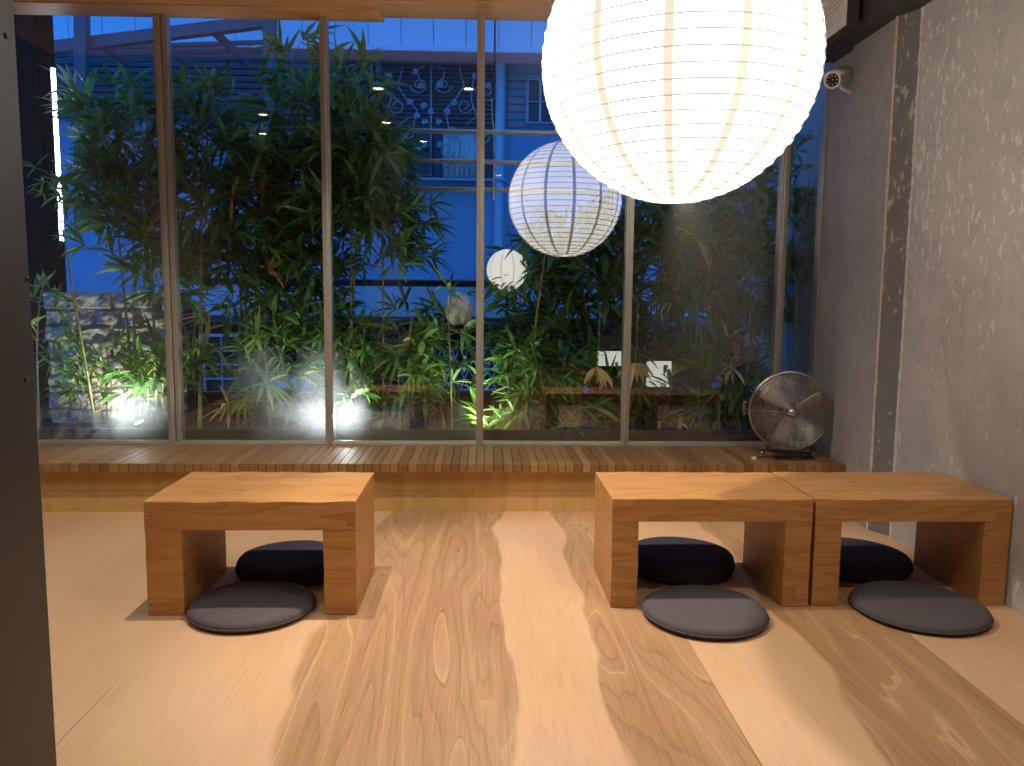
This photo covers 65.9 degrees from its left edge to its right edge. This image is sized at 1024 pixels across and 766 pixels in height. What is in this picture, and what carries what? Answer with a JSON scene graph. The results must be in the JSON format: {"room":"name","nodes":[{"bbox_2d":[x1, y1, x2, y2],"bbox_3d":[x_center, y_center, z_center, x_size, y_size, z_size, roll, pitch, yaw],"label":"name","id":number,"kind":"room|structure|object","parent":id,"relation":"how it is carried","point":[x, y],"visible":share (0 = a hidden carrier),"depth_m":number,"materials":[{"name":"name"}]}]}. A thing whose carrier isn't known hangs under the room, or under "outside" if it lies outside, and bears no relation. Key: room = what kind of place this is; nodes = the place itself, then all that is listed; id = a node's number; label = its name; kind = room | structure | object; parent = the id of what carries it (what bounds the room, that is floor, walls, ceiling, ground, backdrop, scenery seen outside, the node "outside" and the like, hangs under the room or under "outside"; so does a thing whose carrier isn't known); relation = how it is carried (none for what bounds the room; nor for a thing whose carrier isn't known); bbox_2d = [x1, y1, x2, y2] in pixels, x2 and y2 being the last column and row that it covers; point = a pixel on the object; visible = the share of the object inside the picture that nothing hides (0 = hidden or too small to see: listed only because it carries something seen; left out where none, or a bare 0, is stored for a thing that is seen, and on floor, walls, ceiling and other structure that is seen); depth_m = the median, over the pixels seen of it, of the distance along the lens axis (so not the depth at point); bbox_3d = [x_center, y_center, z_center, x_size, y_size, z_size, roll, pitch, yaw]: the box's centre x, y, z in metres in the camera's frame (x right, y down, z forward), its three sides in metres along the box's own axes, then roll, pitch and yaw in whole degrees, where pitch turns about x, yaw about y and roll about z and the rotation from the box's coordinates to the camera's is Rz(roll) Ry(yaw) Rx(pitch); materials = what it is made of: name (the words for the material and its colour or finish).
{"room":"cafe","nodes":[
{"label":"cafe","id":0,"kind":"room"},
{"bbox_2d":[42,511,1023,765],"bbox_3d":[-0.333,1.127,0.062,4.850,0.060,9.100,0,6,-2],"label":"floor","id":1,"kind":"structure","parent":0,"point":[474,638],"depth_m":2.33,"materials":[{"name":"brown wood"}]},
{"bbox_2d":[0,0,56,765],"bbox_3d":[-0.947,-0.329,1.093,0.303,2.598,0.410,0,6,-2],"label":"wall","id":2,"kind":"structure","parent":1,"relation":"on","point":[27,728],"depth_m":1.29,"materials":[{"name":"grey paint"}]},
{"bbox_2d":[185,579,315,632],"bbox_3d":[-0.910,0.773,2.765,0.434,0.041,0.435,-2,7,-19],"label":"floor cushion","id":3,"kind":"object","parent":1,"relation":"on","point":[248,605],"visible":1,"depth_m":2.70,"materials":[{"name":"grey fabric"}]},
{"bbox_2d":[143,472,374,615],"bbox_3d":[-0.898,0.575,2.922,0.715,0.404,0.455,0,6,-2],"label":"table","id":4,"kind":"object","parent":1,"relation":"on","point":[186,522],"visible":1,"depth_m":2.71,"materials":[{"name":"brown wood"}]},
{"bbox_2d":[235,540,323,585],"bbox_3d":[-0.880,0.715,3.153,0.435,0.071,0.434,2,6,13],"label":"floor cushion","id":5,"kind":"object","parent":1,"relation":"on","point":[301,562],"visible":0.66,"depth_m":3.04,"materials":[{"name":"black fabric"}]},
{"bbox_2d":[38,445,844,511],"bbox_3d":[-0.598,0.508,4.206,4.589,0.263,0.492,0,6,-2],"label":"wooden bench","id":6,"kind":"object","parent":1,"relation":"on","point":[73,478],"visible":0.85,"depth_m":4.04,"materials":[{"name":"brown wood"}]},
{"bbox_2d":[743,371,831,459],"bbox_3d":[1.470,0.163,4.222,0.455,0.458,0.258,1,6,2],"label":"floor fan","id":7,"kind":"object","parent":6,"relation":"on","point":[789,411],"visible":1,"depth_m":4.20,"materials":[{"name":"metal"}]},
{"bbox_2d":[638,536,734,584],"bbox_3d":[0.682,0.717,3.218,0.438,0.082,0.436,5,8,36],"label":"floor cushion","id":8,"kind":"object","parent":1,"relation":"on","point":[671,560],"visible":0.84,"depth_m":3.09,"materials":[{"name":"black fabric"}]},
{"bbox_2d":[594,472,812,607],"bbox_3d":[0.701,0.582,3.019,0.718,0.398,0.437,0,6,-2],"label":"table","id":9,"kind":"object","parent":1,"relation":"on","point":[777,517],"visible":1,"depth_m":2.83,"materials":[{"name":"brown wood"}]},
{"bbox_2d":[641,585,769,639],"bbox_3d":[0.670,0.788,2.745,0.432,0.043,0.430,-5,9,-44],"label":"floor cushion","id":10,"kind":"object","parent":1,"relation":"on","point":[696,611],"visible":1,"depth_m":2.68,"materials":[{"name":"grey fabric"}]},
{"bbox_2d":[839,537,913,582],"bbox_3d":[1.412,0.724,3.264,0.446,0.069,0.448,2,6,12],"label":"floor cushion","id":11,"kind":"object","parent":1,"relation":"on","point":[861,561],"visible":0.56,"depth_m":3.12,"materials":[{"name":"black fabric"}]},
{"bbox_2d":[772,472,1011,605],"bbox_3d":[1.426,0.585,3.051,0.715,0.397,0.444,0,6,-2],"label":"table","id":12,"kind":"object","parent":1,"relation":"on","point":[963,527],"visible":0.85,"depth_m":2.86,"materials":[{"name":"brown wood"}]},
{"bbox_2d":[849,581,993,635],"bbox_3d":[1.444,0.790,2.806,0.459,0.039,0.459,-2,7,-21],"label":"floor cushion","id":13,"kind":"object","parent":1,"relation":"on","point":[911,606],"visible":1,"depth_m":2.74,"materials":[{"name":"grey fabric"}]},
{"bbox_2d":[584,307,612,390],"bbox_3d":[0.509,-0.196,4.645,0.179,0.500,0.076,0,6,-2],"label":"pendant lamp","id":14,"kind":"object","parent":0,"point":[601,376],"visible":1,"depth_m":4.64,"materials":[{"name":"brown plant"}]},
{"bbox_2d":[617,303,653,388],"bbox_3d":[0.731,-0.217,4.641,0.232,0.503,0.080,-1,7,-16],"label":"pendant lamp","id":15,"kind":"object","parent":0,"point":[635,368],"visible":0.84,"depth_m":4.65,"materials":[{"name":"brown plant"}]},
{"bbox_2d":[868,8,920,535],"bbox_3d":[1.850,-0.463,3.618,0.250,2.364,0.110,0,6,-2],"label":"wall","id":16,"kind":"structure","parent":0,"point":[908,39],"depth_m":3.60,"materials":[{"name":"grey concrete"}]},
{"bbox_2d":[811,0,1023,615],"bbox_3d":[1.991,-0.177,-0.055,0.226,2.600,8.990,0,6,-2],"label":"wall","id":17,"kind":"structure","parent":0,"point":[961,415],"depth_m":3.14,"materials":[{"name":"grey concrete"}]},
{"bbox_2d":[13,0,554,21],"bbox_3d":[-0.510,-1.942,4.057,4.750,0.047,0.400,0,6,-2],"label":"ceiling","id":18,"kind":"structure","parent":17,"relation":"attached to","point":[299,10],"depth_m":4.08,"materials":[{"name":"brown wood"}]},
{"bbox_2d":[831,16,898,527],"bbox_3d":[1.840,-0.493,3.889,0.250,2.364,0.437,0,6,-2],"label":"wall panel","id":19,"kind":"object","parent":17,"relation":"attached to","point":[873,57],"visible":0.36,"depth_m":3.87,"materials":[{"name":"concrete"}]},
{"bbox_2d":[822,66,852,94],"bbox_3d":[1.649,-1.518,3.956,0.286,0.153,0.100,-6,9,-44],"label":"security camera","id":20,"kind":"object","parent":19,"relation":"attached to","point":[837,77],"visible":0.88,"depth_m":3.89,"materials":[{"name":"white plastic"}]},
{"bbox_2d":[824,0,931,62],"bbox_3d":[1.828,-1.357,-0.156,0.169,0.234,8.860,0,6,-2],"label":"duct","id":21,"kind":"object","parent":17,"relation":"attached to","point":[873,14],"visible":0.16,"depth_m":3.65,"materials":[{"name":"paint"}]},
{"bbox_2d":[821,0,859,49],"bbox_3d":[1.546,-1.793,3.904,0.070,0.240,0.600,0,6,-2],"label":"air vent","id":22,"kind":"object","parent":21,"relation":"attached to","point":[840,16],"visible":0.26,"depth_m":3.69,"materials":[{"name":"paint"}]},
{"bbox_2d":[866,16,897,529],"bbox_3d":[1.727,-0.587,3.663,0.014,2.600,0.023,0,6,-2],"label":"trim","id":23,"kind":"structure","parent":17,"relation":"attached to","point":[896,29],"depth_m":3.65,"materials":[{"name":"grey metal"}]},
{"bbox_2d":[889,6,924,536],"bbox_3d":[1.781,-0.574,3.544,0.014,2.600,0.028,0,6,-2],"label":"trim","id":24,"kind":"structure","parent":17,"relation":"attached to","point":[923,7],"depth_m":3.54,"materials":[{"name":"grey metal"}]},
{"bbox_3d":[-0.490,0.483,4.546,4.850,0.240,0.160,0,6,-2],"label":"wall","id":25,"kind":"structure","parent":0,"visible":0},
{"bbox_2d":[38,13,830,447],"bbox_3d":[-0.584,-0.794,4.346,4.614,2.380,0.082,0,6,-2],"label":"window","id":26,"kind":"structure","parent":25,"relation":"in","point":[162,61],"depth_m":4.36,"materials":[{"name":"grey metal"}]},
{"bbox_3d":[-0.293,-1.456,-0.706,4.850,0.044,8.135,0,6,-2],"label":"ceiling panel","id":27,"kind":"object","parent":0,"visible":0},
{"bbox_2d":[541,0,826,203],"bbox_3d":[0.537,-1.185,2.516,0.880,1.184,0.880,1,6,3],"label":"paper lantern","id":28,"kind":"object","parent":27,"relation":"hanging from","point":[661,101],"visible":1,"depth_m":2.23,"materials":[{"name":"white paper"}]},
{"label":"outside","id":29,"kind":"structure","parent":0,"visible":0},
{"bbox_3d":[0.630,0.084,10.380,20.000,0.180,11.440,0,6,-2],"label":"ground","id":30,"kind":"structure","parent":29,"visible":0},
{"bbox_2d":[14,15,66,420],"bbox_3d":[-3.464,-1.218,5.407,0.630,3.420,0.250,0,6,-2],"label":"pillar","id":31,"kind":"structure","parent":30,"relation":"on","point":[34,34],"depth_m":5.30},
{"bbox_2d":[37,65,63,243],"bbox_3d":[-3.088,-1.524,5.291,0.110,1.165,0.025,0,6,-2],"label":"tube","id":32,"kind":"object","parent":31,"relation":"attached to","point":[46,79],"visible":0.96,"depth_m":5.28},
{"bbox_2d":[53,15,717,393],"bbox_3d":[-0.144,-2.891,8.082,15.258,7.181,0.900,0,6,-2],"label":"building","id":33,"kind":"structure","parent":30,"relation":"on","point":[437,58],"depth_m":8.16,"materials":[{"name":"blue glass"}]},
{"bbox_2d":[262,376,319,388],"bbox_3d":[-2.279,-0.007,8.174,0.498,0.089,0.400,0,6,-2],"label":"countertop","id":34,"kind":"structure","parent":33,"relation":"on","point":[305,385],"depth_m":7.98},
{"bbox_2d":[406,98,412,104],"bbox_3d":[-1.032,-2.841,7.974,0.073,0.068,0.036,0,6,-2],"label":"flower","id":35,"kind":"object","parent":33,"relation":"on","point":[410,102],"depth_m":7.96,"materials":[{"name":"metal"}]},
{"bbox_2d":[411,68,417,74],"bbox_3d":[-0.976,-3.132,7.944,0.072,0.068,0.036,0,6,-2],"label":"flower","id":36,"kind":"object","parent":33,"relation":"on","point":[416,70],"depth_m":7.93,"materials":[{"name":"metal"}]},
{"bbox_2d":[413,112,419,118],"bbox_3d":[-0.963,-2.707,7.991,0.074,0.066,0.036,0,6,-2],"label":"flower","id":37,"kind":"object","parent":33,"relation":"on","point":[416,115],"depth_m":7.98,"materials":[{"name":"metal"}]},
{"bbox_2d":[422,119,427,124],"bbox_3d":[-0.881,-2.645,8.001,0.070,0.060,0.036,0,6,-2],"label":"flower","id":38,"kind":"object","parent":33,"relation":"on","point":[425,121],"depth_m":7.99,"materials":[{"name":"metal"}]},
{"bbox_2d":[366,62,497,175],"bbox_3d":[-0.819,-2.674,8.012,1.344,1.123,0.019,0,6,-2],"label":"grille","id":39,"kind":"object","parent":33,"relation":"attached to","point":[410,102],"depth_m":7.99,"materials":[{"name":"blue metal"}]},
{"bbox_2d":[444,108,449,114],"bbox_3d":[-0.659,-2.748,7.997,0.071,0.069,0.036,0,6,-2],"label":"flower","id":40,"kind":"object","parent":33,"relation":"on","point":[447,111],"depth_m":7.99,"materials":[{"name":"metal"}]},
{"bbox_2d":[450,99,456,105],"bbox_3d":[-0.587,-2.836,7.990,0.072,0.068,0.036,0,6,-2],"label":"flower","id":41,"kind":"object","parent":33,"relation":"on","point":[454,102],"depth_m":7.98,"materials":[{"name":"metal"}]},
{"bbox_2d":[443,134,476,177],"bbox_3d":[-0.528,-2.352,8.177,0.374,0.439,0.042,0,6,-2],"label":"curtain","id":42,"kind":"object","parent":33,"relation":"hanging from","point":[468,146],"depth_m":8.17,"materials":[{"name":"fabric"}]},
{"bbox_2d":[485,82,490,88],"bbox_3d":[-0.243,-3.006,7.984,0.072,0.069,0.036,0,6,-2],"label":"flower","id":43,"kind":"object","parent":33,"relation":"on","point":[488,87],"depth_m":7.97,"materials":[{"name":"metal"}]},
{"bbox_2d":[40,418,778,429],"bbox_3d":[-0.788,0.430,5.209,5.600,0.235,1.190,0,6,-2],"label":"garden bed","id":44,"kind":"object","parent":30,"relation":"on","point":[215,422],"depth_m":5.42,"materials":[{"name":"soil"}]},
{"bbox_2d":[30,270,88,427],"bbox_3d":[-2.805,-0.161,4.740,0.554,1.039,0.388,-3,7,-28],"label":"bamboo plant","id":45,"kind":"object","parent":44,"relation":"on","point":[43,277],"visible":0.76,"depth_m":4.75,"materials":[{"name":"green plant"}]},
{"bbox_2d":[22,153,96,427],"bbox_3d":[-2.630,-0.492,4.686,0.446,1.710,0.364,3,7,23],"label":"bamboo plant","id":46,"kind":"object","parent":44,"relation":"on","point":[77,200],"visible":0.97,"depth_m":4.63,"materials":[{"name":"green plant"}]},
{"bbox_2d":[34,320,163,427],"bbox_3d":[-2.615,-0.036,4.953,0.880,0.748,0.581,0,6,-2],"label":"bamboo plant","id":47,"kind":"object","parent":44,"relation":"on","point":[69,361],"visible":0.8,"depth_m":4.92,"materials":[{"name":"green plant"}]},
{"bbox_2d":[33,57,191,419],"bbox_3d":[-2.398,-0.798,4.843,1.009,2.288,0.886,0,6,-2],"label":"bamboo plant","id":48,"kind":"object","parent":44,"relation":"on","point":[98,118],"visible":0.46,"depth_m":4.75,"materials":[{"name":"green plant"}]},
{"bbox_2d":[108,419,117,427],"bbox_3d":[-2.601,0.273,5.133,0.068,0.091,0.079,0,6,-2],"label":"spotlight","id":49,"kind":"object","parent":44,"relation":"on","point":[114,421],"visible":0.55,"depth_m":5.11,"materials":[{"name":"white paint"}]},
{"bbox_2d":[42,292,196,423],"bbox_3d":[-2.689,-0.169,5.419,0.916,0.905,0.250,0,6,-2],"label":"stone wall","id":50,"kind":"structure","parent":44,"relation":"on","point":[103,310],"depth_m":5.35,"materials":[{"name":"grey stone"}]},
{"bbox_2d":[133,418,146,427],"bbox_3d":[-2.244,0.288,4.766,0.072,0.149,0.080,0,6,-2],"label":"spotlight","id":51,"kind":"object","parent":44,"relation":"on","point":[139,423],"visible":0.77,"depth_m":4.75,"materials":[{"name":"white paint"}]},
{"bbox_2d":[54,78,232,427],"bbox_3d":[-2.226,-0.690,4.800,0.900,2.087,0.833,2,6,11],"label":"bamboo plant","id":52,"kind":"object","parent":44,"relation":"on","point":[122,196],"visible":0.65,"depth_m":4.64,"materials":[{"name":"green plant"}]},
{"bbox_2d":[95,313,227,427],"bbox_3d":[-2.144,-0.037,4.822,0.861,0.789,0.706,0,6,-2],"label":"bamboo plant","id":53,"kind":"object","parent":44,"relation":"on","point":[139,382],"visible":0.77,"depth_m":4.78,"materials":[{"name":"green plant"}]},
{"bbox_2d":[107,55,287,427],"bbox_3d":[-1.874,-0.784,4.825,1.065,2.274,0.934,0,6,-2],"label":"bamboo plant","id":54,"kind":"object","parent":44,"relation":"on","point":[234,150],"visible":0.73,"depth_m":4.65,"materials":[{"name":"green plant"}]},
{"bbox_2d":[154,61,347,427],"bbox_3d":[-1.575,-0.797,4.952,1.235,2.279,1.059,0,6,-2],"label":"bamboo plant","id":55,"kind":"object","parent":44,"relation":"on","point":[268,144],"visible":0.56,"depth_m":4.79,"materials":[{"name":"green plant"}]},
{"bbox_2d":[203,271,348,427],"bbox_3d":[-1.417,-0.174,4.830,0.924,1.071,0.768,0,6,-2],"label":"bamboo plant","id":56,"kind":"object","parent":44,"relation":"on","point":[252,366],"visible":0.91,"depth_m":4.71,"materials":[{"name":"green plant"}]},
{"bbox_2d":[213,20,375,427],"bbox_3d":[-1.351,-0.965,5.056,1.014,2.592,0.959,2,7,17],"label":"bamboo plant","id":57,"kind":"object","parent":44,"relation":"on","point":[279,80],"visible":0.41,"depth_m":4.87,"materials":[{"name":"green plant"}]},
{"bbox_2d":[232,145,381,427],"bbox_3d":[-1.276,-0.588,4.985,0.996,1.861,0.901,2,6,11],"label":"bamboo plant","id":58,"kind":"object","parent":44,"relation":"on","point":[296,268],"visible":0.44,"depth_m":4.84,"materials":[{"name":"green plant"}]},
{"bbox_2d":[342,418,353,428],"bbox_3d":[-0.987,0.294,4.750,0.068,0.162,0.081,0,6,-2],"label":"spotlight","id":59,"kind":"object","parent":44,"relation":"on","point":[347,423],"visible":0.7,"depth_m":4.73,"materials":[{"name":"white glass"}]},
{"bbox_2d":[272,25,437,415],"bbox_3d":[-0.971,-0.861,4.934,1.044,2.419,0.985,0,6,-2],"label":"bamboo plant","id":60,"kind":"object","parent":44,"relation":"on","point":[385,157],"visible":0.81,"depth_m":4.70,"materials":[{"name":"green plant"}]},
{"bbox_2d":[298,303,414,428],"bbox_3d":[-0.954,-0.073,4.859,0.806,0.872,0.694,0,6,-2],"label":"bamboo plant","id":61,"kind":"object","parent":44,"relation":"on","point":[365,352],"visible":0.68,"depth_m":4.80,"materials":[{"name":"green plant"}]},
{"bbox_2d":[306,162,458,428],"bbox_3d":[-0.805,-0.545,4.932,0.877,1.794,0.894,3,7,19],"label":"bamboo plant","id":62,"kind":"object","parent":44,"relation":"on","point":[400,244],"visible":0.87,"depth_m":4.83,"materials":[{"name":"green plant"}]},
{"bbox_2d":[335,315,461,428],"bbox_3d":[-0.704,-0.013,4.914,0.847,0.823,0.744,0,6,-2],"label":"bamboo plant","id":63,"kind":"object","parent":44,"relation":"on","point":[420,362],"visible":0.73,"depth_m":4.84,"materials":[{"name":"green plant"}]},
{"bbox_2d":[37,428,804,440],"bbox_3d":[-0.748,0.323,4.662,5.240,0.103,0.045,0,6,-2],"label":"wooden deck","id":64,"kind":"object","parent":44,"relation":"on","point":[43,433],"visible":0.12,"depth_m":4.64,"materials":[{"name":"brown wood"}]},
{"bbox_2d":[369,262,490,428],"bbox_3d":[-0.536,-0.175,4.899,0.866,1.145,0.714,4,7,27],"label":"bamboo plant","id":65,"kind":"object","parent":44,"relation":"on","point":[426,405],"visible":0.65,"depth_m":4.88,"materials":[{"name":"green plant"}]},
{"bbox_2d":[444,292,473,428],"bbox_3d":[-0.336,-0.113,5.005,0.194,0.926,0.197,0,6,-2],"label":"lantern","id":66,"kind":"object","parent":44,"relation":"on","point":[461,312],"visible":0.89,"depth_m":4.92,"materials":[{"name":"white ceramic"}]},
{"bbox_2d":[468,423,475,428],"bbox_3d":[-0.230,0.310,4.779,0.078,0.138,0.069,0,6,-2],"label":"spotlight","id":67,"kind":"object","parent":44,"relation":"on","point":[471,426],"visible":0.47,"depth_m":4.75,"materials":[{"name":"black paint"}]},
{"bbox_2d":[195,392,762,419],"bbox_3d":[-0.285,0.169,5.726,4.240,0.190,0.040,0,6,-2],"label":"board","id":68,"kind":"object","parent":44,"relation":"on","point":[211,397],"visible":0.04,"depth_m":5.69,"materials":[{"name":"brown wood"}]},
{"bbox_2d":[451,401,546,428],"bbox_3d":[-0.088,0.228,4.911,0.632,0.274,0.332,0,6,-2],"label":"plant","id":69,"kind":"object","parent":44,"relation":"on","point":[500,425],"visible":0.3,"depth_m":4.82,"materials":[{"name":"green plant"}]},
{"bbox_2d":[487,249,526,411],"bbox_3d":[-0.035,-0.240,4.985,0.255,1.190,0.256,0,6,-7],"label":"lantern","id":70,"kind":"object","parent":44,"relation":"on","point":[497,266],"visible":0.7,"depth_m":4.84,"materials":[{"name":"white paper"}]},
{"bbox_2d":[468,247,590,428],"bbox_3d":[0.121,-0.270,5.121,0.893,1.227,0.867,5,8,38],"label":"bamboo plant","id":71,"kind":"object","parent":44,"relation":"on","point":[493,305],"visible":0.3,"depth_m":5.06,"materials":[{"name":"green plant"}]},
{"bbox_2d":[471,324,594,428],"bbox_3d":[0.136,0.003,4.838,0.784,0.745,0.613,0,6,-2],"label":"bamboo plant","id":72,"kind":"object","parent":44,"relation":"on","point":[554,386],"visible":0.88,"depth_m":4.74,"materials":[{"name":"green plant"}]},
{"bbox_2d":[530,255,545,428],"bbox_3d":[0.146,-0.206,4.829,0.103,1.141,0.040,5,7,33],"label":"stick","id":73,"kind":"object","parent":44,"relation":"on","point":[539,294],"visible":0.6,"depth_m":4.78,"materials":[{"name":"brown wood"}]},
{"bbox_2d":[483,324,639,436],"bbox_3d":[0.315,0.019,4.918,0.962,0.786,0.698,4,7,28],"label":"bamboo plant","id":74,"kind":"object","parent":44,"relation":"on","point":[584,398],"visible":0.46,"depth_m":4.81,"materials":[{"name":"green plant"}]},
{"bbox_2d":[484,214,651,428],"bbox_3d":[0.313,-0.364,5.052,1.151,1.430,0.871,0,6,-2],"label":"bamboo plant","id":75,"kind":"object","parent":44,"relation":"on","point":[577,302],"visible":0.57,"depth_m":4.93,"materials":[{"name":"green plant"}]},
{"bbox_2d":[514,190,673,428],"bbox_3d":[0.507,-0.459,5.021,1.033,1.630,0.897,0,6,-2],"label":"bamboo plant","id":76,"kind":"object","parent":44,"relation":"on","point":[597,219],"visible":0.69,"depth_m":4.86,"materials":[{"name":"green plant"}]},
{"bbox_2d":[578,321,692,429],"bbox_3d":[0.752,0.014,4.914,0.727,0.822,0.740,6,8,41],"label":"bamboo plant","id":77,"kind":"object","parent":44,"relation":"on","point":[641,391],"visible":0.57,"depth_m":4.84,"materials":[{"name":"green plant"}]},
{"bbox_2d":[657,421,660,428],"bbox_3d":[0.899,0.309,4.823,0.030,0.152,0.044,-1,6,-16],"label":"stub","id":78,"kind":"object","parent":44,"relation":"on","point":[658,422],"visible":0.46,"depth_m":4.81,"materials":[{"name":"wood"}]},
{"bbox_2d":[600,190,745,428],"bbox_3d":[0.989,-0.523,5.124,1.085,1.743,0.863,-5,8,-42],"label":"bamboo plant","id":79,"kind":"object","parent":44,"relation":"on","point":[636,309],"visible":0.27,"depth_m":4.98,"materials":[{"name":"green plant"}]},
{"bbox_2d":[678,416,682,429],"bbox_3d":[1.023,0.295,4.823,0.044,0.182,0.030,-3,7,-30],"label":"stub","id":80,"kind":"object","parent":44,"relation":"on","point":[680,422],"visible":0.53,"depth_m":4.81,"materials":[{"name":"wood"}]},
{"bbox_2d":[600,166,817,429],"bbox_3d":[1.178,-0.543,5.010,1.394,1.809,1.034,0,6,-2],"label":"bamboo plant","id":81,"kind":"object","parent":44,"relation":"on","point":[677,227],"visible":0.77,"depth_m":4.84,"materials":[{"name":"green plant"}]},
{"bbox_2d":[712,422,716,429],"bbox_3d":[1.234,0.312,4.827,0.030,0.151,0.035,-5,8,-40],"label":"stub","id":82,"kind":"object","parent":44,"relation":"on","point":[714,425],"visible":0.48,"depth_m":4.81,"materials":[{"name":"wood"}]},
{"bbox_2d":[652,316,793,429],"bbox_3d":[1.313,0.007,4.904,0.914,0.885,0.628,0,6,-2],"label":"bamboo plant","id":83,"kind":"object","parent":44,"relation":"on","point":[736,364],"visible":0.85,"depth_m":4.82,"materials":[{"name":"green plant"}]},
{"bbox_2d":[654,125,817,429],"bbox_3d":[1.375,-0.639,5.124,0.993,1.982,0.991,0,6,-2],"label":"bamboo plant","id":84,"kind":"object","parent":44,"relation":"on","point":[788,315],"visible":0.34,"depth_m":5.06,"materials":[{"name":"green plant"}]},
{"bbox_2d":[742,155,817,429],"bbox_3d":[1.654,-0.543,5.060,0.439,1.807,0.593,0,6,-2],"label":"bamboo plant","id":85,"kind":"object","parent":44,"relation":"on","point":[804,237],"visible":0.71,"depth_m":4.99,"materials":[{"name":"green plant"}]},
{"bbox_2d":[711,63,832,429],"bbox_3d":[1.983,-1.716,5.805,0.160,4.420,2.630,0,6,-2],"label":"wall","id":86,"kind":"structure","parent":30,"relation":"on","point":[788,356],"depth_m":5.23,"materials":[{"name":"paint"}]},
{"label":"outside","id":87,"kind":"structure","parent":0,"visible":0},
{"bbox_2d":[491,20,495,199],"bbox_3d":[-0.107,-1.685,4.541,0.025,1.242,0.014,0,6,-2],"label":"hanging rod","id":88,"kind":"object","parent":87,"point":[494,93],"visible":1,"depth_m":4.55,"materials":[{"name":"black paint"}]},
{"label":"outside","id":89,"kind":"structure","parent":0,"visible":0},
{"bbox_2d":[596,189,621,366],"bbox_3d":[0.598,-0.898,4.729,0.148,1.608,0.082,0,6,-2],"label":"pendant lamp","id":90,"kind":"object","parent":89,"point":[613,340],"visible":0.73,"depth_m":4.76,"materials":[{"name":"white paper"}]},
{"bbox_2d":[596,335,621,350],"bbox_3d":[0.592,-0.241,4.801,0.148,0.090,0.082,0,6,-2],"label":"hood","id":91,"kind":"object","parent":90,"relation":"attached to","point":[613,340],"depth_m":4.76,"materials":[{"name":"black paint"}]},
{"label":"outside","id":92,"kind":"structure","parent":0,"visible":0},
{"bbox_2d":[646,205,672,387],"bbox_3d":[0.904,-0.771,4.754,0.151,1.608,0.082,0,6,-2],"label":"pendant lamp","id":93,"kind":"object","parent":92,"point":[661,352],"visible":0.77,"depth_m":4.79,"materials":[{"name":"white paper"}]},
{"bbox_2d":[646,345,672,360],"bbox_3d":[0.899,-0.181,4.818,0.151,0.090,0.082,0,6,-2],"label":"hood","id":94,"kind":"object","parent":93,"relation":"attached to","point":[661,352],"depth_m":4.78,"materials":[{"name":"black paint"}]},
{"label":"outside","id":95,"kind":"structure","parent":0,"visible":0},
{"bbox_2d":[54,16,330,230],"bbox_3d":[-3.194,-2.202,7.223,2.913,2.147,0.905,0,6,-2],"label":"pergola","id":96,"kind":"object","parent":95,"point":[79,47],"visible":0.31,"depth_m":7.10,"materials":[{"name":"wood"}]},
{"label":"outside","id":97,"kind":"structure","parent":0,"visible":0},
{"bbox_2d":[272,126,813,139],"bbox_3d":[0.211,-1.550,4.893,3.355,0.031,0.027,0,6,-2],"label":"steel rail","id":98,"kind":"object","parent":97,"point":[362,130],"visible":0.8,"depth_m":4.87,"materials":[{"name":"metal"}]},
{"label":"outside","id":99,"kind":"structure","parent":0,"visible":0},
{"bbox_2d":[273,156,811,168],"bbox_3d":[0.210,-1.371,4.913,3.355,0.031,0.027,0,6,-2],"label":"steel rail","id":100,"kind":"object","parent":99,"point":[418,160],"visible":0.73,"depth_m":4.90,"materials":[{"name":"grey metal"}]},
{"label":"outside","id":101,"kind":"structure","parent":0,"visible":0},
{"bbox_2d":[275,184,808,196],"bbox_3d":[0.208,-1.203,4.931,3.355,0.031,0.027,0,6,-2],"label":"steel rail","id":102,"kind":"object","parent":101,"point":[418,188],"visible":0.31,"depth_m":4.92,"materials":[{"name":"metal"}]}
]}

